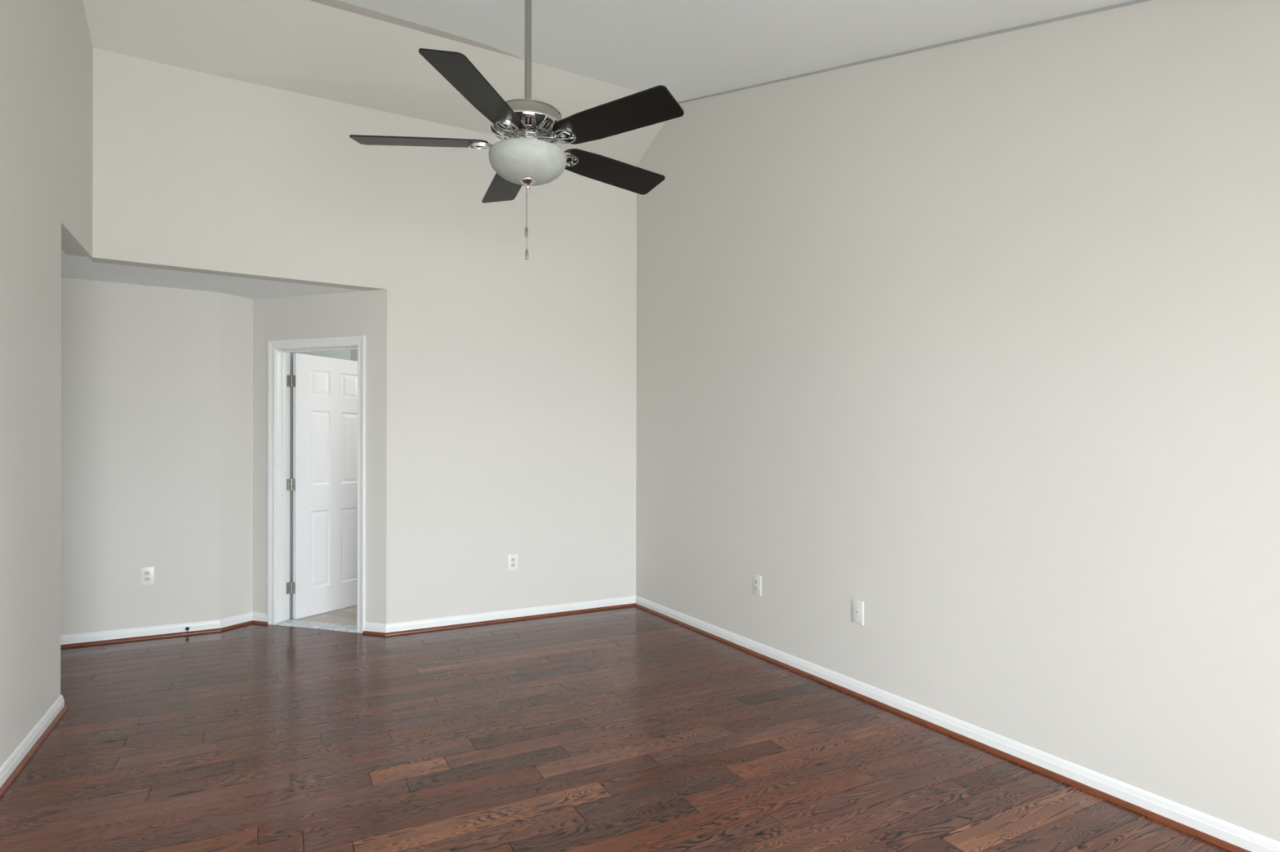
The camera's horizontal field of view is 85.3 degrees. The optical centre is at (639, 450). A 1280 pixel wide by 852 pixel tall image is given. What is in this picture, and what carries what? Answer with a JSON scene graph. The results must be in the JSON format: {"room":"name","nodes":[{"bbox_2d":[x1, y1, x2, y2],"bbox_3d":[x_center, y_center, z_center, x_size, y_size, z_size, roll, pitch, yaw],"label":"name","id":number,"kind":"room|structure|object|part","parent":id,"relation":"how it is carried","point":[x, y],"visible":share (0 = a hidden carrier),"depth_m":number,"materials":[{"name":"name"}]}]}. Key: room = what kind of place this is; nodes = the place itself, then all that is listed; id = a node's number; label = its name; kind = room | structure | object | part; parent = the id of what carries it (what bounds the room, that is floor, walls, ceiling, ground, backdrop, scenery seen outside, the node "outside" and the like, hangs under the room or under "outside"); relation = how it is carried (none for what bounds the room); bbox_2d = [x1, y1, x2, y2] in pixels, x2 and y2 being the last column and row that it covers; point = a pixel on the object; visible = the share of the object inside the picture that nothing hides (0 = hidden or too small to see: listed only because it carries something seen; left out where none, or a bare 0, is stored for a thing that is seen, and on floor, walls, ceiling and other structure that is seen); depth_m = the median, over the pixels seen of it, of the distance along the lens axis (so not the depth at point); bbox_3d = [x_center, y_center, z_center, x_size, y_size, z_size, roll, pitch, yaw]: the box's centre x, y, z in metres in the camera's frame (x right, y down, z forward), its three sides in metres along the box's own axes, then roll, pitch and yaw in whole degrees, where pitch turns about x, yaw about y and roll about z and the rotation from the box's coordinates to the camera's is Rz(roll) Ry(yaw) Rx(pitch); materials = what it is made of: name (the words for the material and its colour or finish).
{"room":"empty bedroom","nodes":[
{"label":"empty bedroom","id":0,"kind":"room"},
{"bbox_2d":[0,0,93,767],"bbox_3d":[-1.684,-0.686,1.107,0.120,4.044,6.738,0,0,-28],"label":"wall","id":1,"kind":"structure","parent":0,"point":[46,48],"depth_m":3.05,"materials":[{"name":"white paint"}]},
{"bbox_2d":[0,695,64,787],"bbox_3d":[-1.462,1.267,0.829,0.012,0.079,6.031,0,0,-28],"label":"baseboard","id":2,"kind":"structure","parent":1,"relation":"attached to","point":[18,755],"depth_m":2.98,"materials":[{"name":"white paint"}]},
{"bbox_2d":[0,706,69,799],"bbox_3d":[-1.454,1.297,0.843,0.016,0.018,6.046,0,0,-28],"label":"trim","id":3,"kind":"structure","parent":1,"relation":"attached to","point":[15,774],"depth_m":2.96,"materials":[{"name":"brown wood"}]},
{"bbox_2d":[60,277,220,635],"bbox_3d":[-4.316,0.092,4.371,2.872,2.470,0.120,0,0,-29],"label":"wall","id":4,"kind":"structure","parent":0,"point":[140,363],"depth_m":4.78,"materials":[{"name":"white paint"}]},
{"bbox_2d":[60,619,220,644],"bbox_3d":[-4.286,1.258,4.315,2.874,0.079,0.012,0,0,-29],"label":"baseboard","id":5,"kind":"structure","parent":4,"relation":"attached to","point":[210,624],"depth_m":4.77,"materials":[{"name":"white paint"}]},
{"bbox_2d":[60,628,221,648],"bbox_3d":[-4.277,1.288,4.304,2.879,0.018,0.016,0,0,-29],"label":"trim","id":6,"kind":"structure","parent":4,"relation":"attached to","point":[82,644],"depth_m":4.76,"materials":[{"name":"brown wood"}]},
{"bbox_2d":[139,566,154,586],"bbox_3d":[-3.407,0.869,4.801,0.082,0.126,0.009,0,0,-29],"label":"wall outlet","id":7,"kind":"object","parent":4,"relation":"attached to","point":[146,574],"visible":1,"depth_m":4.80,"materials":[{"name":"white plastic"}]},
{"bbox_2d":[143,577,150,581],"bbox_3d":[-3.406,0.888,4.798,0.034,0.028,0.002,0,0,-29],"label":"receptacle","id":8,"kind":"object","parent":7,"relation":"attached to","point":[145,579],"depth_m":4.80,"materials":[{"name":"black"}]},
{"bbox_2d":[143,571,150,575],"bbox_3d":[-3.406,0.849,4.798,0.034,0.028,0.002,0,0,-29],"label":"receptacle","id":9,"kind":"object","parent":7,"relation":"attached to","point":[145,573],"depth_m":4.80,"materials":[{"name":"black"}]},
{"bbox_2d":[219,293,253,619],"bbox_3d":[-3.034,0.094,5.154,0.120,2.470,0.259,0,0,24],"label":"wall","id":10,"kind":"structure","parent":0,"point":[236,366],"depth_m":5.13,"materials":[{"name":"white paint"}]},
{"bbox_2d":[219,612,252,628],"bbox_3d":[-2.977,1.260,5.126,0.012,0.079,0.263,0,0,24],"label":"baseboard","id":11,"kind":"structure","parent":10,"relation":"attached to","point":[240,619],"depth_m":5.12,"materials":[{"name":"white paint"}]},
{"bbox_2d":[220,620,252,631],"bbox_3d":[-2.967,1.290,5.113,0.016,0.018,0.257,0,0,24],"label":"trim","id":12,"kind":"structure","parent":10,"relation":"attached to","point":[248,622],"depth_m":5.11,"materials":[{"name":"brown wood"}]},
{"bbox_2d":[252,288,386,623],"bbox_3d":[-2.339,0.096,5.129,1.191,2.470,0.118,0,0,17],"label":"wall","id":13,"kind":"structure","parent":0,"point":[355,313],"depth_m":5.01,"materials":[{"name":"white paint"}]},
{"bbox_2d":[252,612,266,622],"bbox_3d":[-2.853,1.260,5.219,0.162,0.079,0.012,0,0,17],"label":"baseboard","id":14,"kind":"structure","parent":13,"relation":"attached to","point":[256,616],"depth_m":5.22,"materials":[{"name":"white paint"}]},
{"bbox_2d":[252,620,267,625],"bbox_3d":[-2.851,1.290,5.204,0.151,0.018,0.016,0,0,17],"label":"trim","id":15,"kind":"structure","parent":13,"relation":"attached to","point":[253,621],"depth_m":5.20,"materials":[{"name":"brown wood"}]},
{"bbox_2d":[266,335,365,633],"bbox_3d":[-2.249,0.241,5.464,0.858,2.119,0.846,0,0,17],"label":"door","id":16,"kind":"structure","parent":13,"relation":"in","point":[329,393],"depth_m":5.37,"materials":[{"name":"white paint"}]},
{"bbox_2d":[362,631,386,635],"bbox_3d":[-1.875,1.292,4.905,0.191,0.018,0.016,0,0,17],"label":"trim","id":17,"kind":"structure","parent":13,"relation":"attached to","point":[363,632],"depth_m":4.90,"materials":[{"name":"brown wood"}]},
{"bbox_2d":[364,622,386,632],"bbox_3d":[-1.874,1.262,4.919,0.184,0.079,0.012,0,0,17],"label":"baseboard","id":18,"kind":"structure","parent":13,"relation":"attached to","point":[370,627],"depth_m":4.92,"materials":[{"name":"white paint"}]},
{"bbox_2d":[289,349,350,617],"bbox_3d":[-2.646,0.079,5.655,0.100,2.440,0.710,0,0,17],"label":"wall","id":19,"kind":"structure","parent":0,"point":[340,354],"depth_m":5.36,"materials":[{"name":"grey paint"}]},
{"bbox_2d":[350,349,357,361],"bbox_3d":[-2.759,0.077,7.807,2.560,2.440,0.080,0,0,-28],"label":"wall","id":20,"kind":"structure","parent":0,"point":[353,353],"depth_m":7.57,"materials":[{"name":"white paint"}]},
{"bbox_2d":[88,47,636,623],"bbox_3d":[-1.659,-0.551,5.036,3.699,3.765,0.120,0,0,-29],"label":"wall","id":21,"kind":"structure","parent":0,"point":[512,378],"depth_m":5.08,"materials":[{"name":"white paint"}]},
{"bbox_2d":[385,603,635,635],"bbox_3d":[-0.913,1.294,5.360,2.004,0.018,0.016,0,0,-29],"label":"trim","id":22,"kind":"structure","parent":21,"relation":"attached to","point":[632,604],"depth_m":5.29,"materials":[{"name":"brown wood"}]},
{"bbox_2d":[386,595,635,632],"bbox_3d":[-0.911,1.264,5.377,2.010,0.079,0.012,0,0,-29],"label":"baseboard","id":23,"kind":"structure","parent":21,"relation":"attached to","point":[459,620],"depth_m":5.31,"materials":[{"name":"white paint"}]},
{"bbox_2d":[507,554,518,571],"bbox_3d":[-0.977,0.861,5.341,0.082,0.126,0.009,0,0,-29],"label":"wall outlet","id":24,"kind":"object","parent":21,"relation":"attached to","point":[513,559],"visible":1,"depth_m":5.34,"materials":[{"name":"white plastic"}]},
{"bbox_2d":[61,0,1133,299],"bbox_3d":[-1.206,-1.956,1.949,6.290,1.644,8.020,0,0,-28],"label":"ceiling","id":25,"kind":"structure","parent":0,"point":[586,54],"depth_m":4.18,"materials":[{"name":"white paint"}]},
{"bbox_2d":[349,0,684,259],"bbox_3d":[-0.438,-1.410,2.749,1.286,1.322,1.266,0,0,-28],"label":"ceiling fan","id":26,"kind":"object","parent":25,"relation":"hanging from","point":[526,154],"visible":1,"depth_m":2.61,"materials":[{"name":"black wood"}]},
{"bbox_3d":[-0.843,-1.196,2.690,0.508,0.006,0.159,0,13,-4],"label":"blade","id":27,"kind":"part","parent":26,"relation":"part of","materials":[{"name":"black wood"}]},
{"bbox_3d":[-0.538,-1.195,2.323,0.159,0.006,0.508,14,3,14],"label":"blade","id":28,"kind":"part","parent":26,"relation":"part of","materials":[{"name":"black wood"}]},
{"bbox_3d":[-0.588,-1.196,3.094,0.159,0.006,0.508,-14,5,-21],"label":"blade","id":29,"kind":"part","parent":26,"relation":"part of","materials":[{"name":"black wood"}]},
{"bbox_3d":[-0.462,-1.194,2.625,0.052,0.022,0.097,6,1,14],"label":"arm","id":30,"kind":"part","parent":26,"relation":"part of","materials":[{"name":"silver metal"}]},
{"bbox_3d":[-0.438,-1.248,2.716,0.256,0.044,0.256,0,0,-28],"label":"motor","id":31,"kind":"part","parent":26,"relation":"part of","materials":[{"name":"silver metal"}]},
{"bbox_3d":[-0.444,-0.897,2.723,0.004,0.217,0.004,0,0,-28],"label":"pull chain","id":32,"kind":"part","parent":26,"relation":"part of","materials":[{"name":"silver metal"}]},
{"bbox_3d":[-0.438,-1.107,2.716,0.301,0.106,0.301,0,0,-28],"label":"lamp shade","id":33,"kind":"part","parent":26,"relation":"part of","materials":[{"name":"white glass"}]},
{"bbox_3d":[-0.358,-1.194,2.666,0.097,0.022,0.052,0,-5,32],"label":"arm","id":34,"kind":"part","parent":26,"relation":"part of","materials":[{"name":"silver metal"}]},
{"bbox_3d":[-0.126,-1.195,2.976,0.508,0.006,0.159,0,-13,-40],"label":"blade","id":35,"kind":"part","parent":26,"relation":"part of","materials":[{"name":"black wood"}]},
{"bbox_3d":[-0.095,-1.195,2.499,0.508,0.006,0.159,0,-13,32],"label":"blade","id":36,"kind":"part","parent":26,"relation":"part of","materials":[{"name":"black wood"}]},
{"bbox_2d":[0,605,1231,851],"bbox_3d":[-1.681,1.318,2.718,6.180,0.045,10.027,0,0,-28],"label":"floor","id":37,"kind":"structure","parent":0,"point":[628,729],"depth_m":2.94,"materials":[{"name":"brown wood"}]},
{"bbox_2d":[635,0,1279,842],"bbox_3d":[1.675,-0.681,2.923,0.120,4.044,6.802,0,0,-29],"label":"wall","id":38,"kind":"structure","parent":0,"point":[974,344],"depth_m":2.98,"materials":[{"name":"white paint"}]},
{"bbox_2d":[752,574,761,595],"bbox_3d":[0.749,0.864,4.451,0.009,0.126,0.086,0,0,-27],"label":"wall outlet","id":39,"kind":"object","parent":38,"relation":"attached to","point":[757,580],"visible":1,"depth_m":4.44,"materials":[{"name":"white plastic"}]},
{"bbox_2d":[852,599,863,625],"bbox_3d":[1.163,0.862,3.708,0.008,0.126,0.082,0,0,-27],"label":"cable wall plate","id":40,"kind":"object","parent":38,"relation":"attached to","point":[857,606],"visible":1,"depth_m":3.70,"materials":[{"name":"white plastic"}]},
{"bbox_2d":[677,0,1151,103],"bbox_3d":[1.393,-1.924,3.308,0.001,1.458,4.547,0,0,-29],"label":"trim","id":41,"kind":"structure","parent":38,"relation":"attached to","point":[1135,2],"depth_m":3.22,"materials":[{"name":"grey paint"}]},
{"bbox_2d":[634,603,1250,851],"bbox_3d":[1.603,1.302,2.881,0.016,0.018,6.787,0,0,-29],"label":"trim","id":42,"kind":"structure","parent":38,"relation":"attached to","point":[1162,820],"depth_m":2.97,"materials":[{"name":"brown wood"}]},
{"bbox_2d":[635,595,1279,851],"bbox_3d":[1.613,1.271,2.894,0.012,0.079,6.799,0,0,-29],"label":"baseboard","id":43,"kind":"structure","parent":38,"relation":"attached to","point":[1243,838],"depth_m":2.91,"materials":[{"name":"white paint"}]}
]}

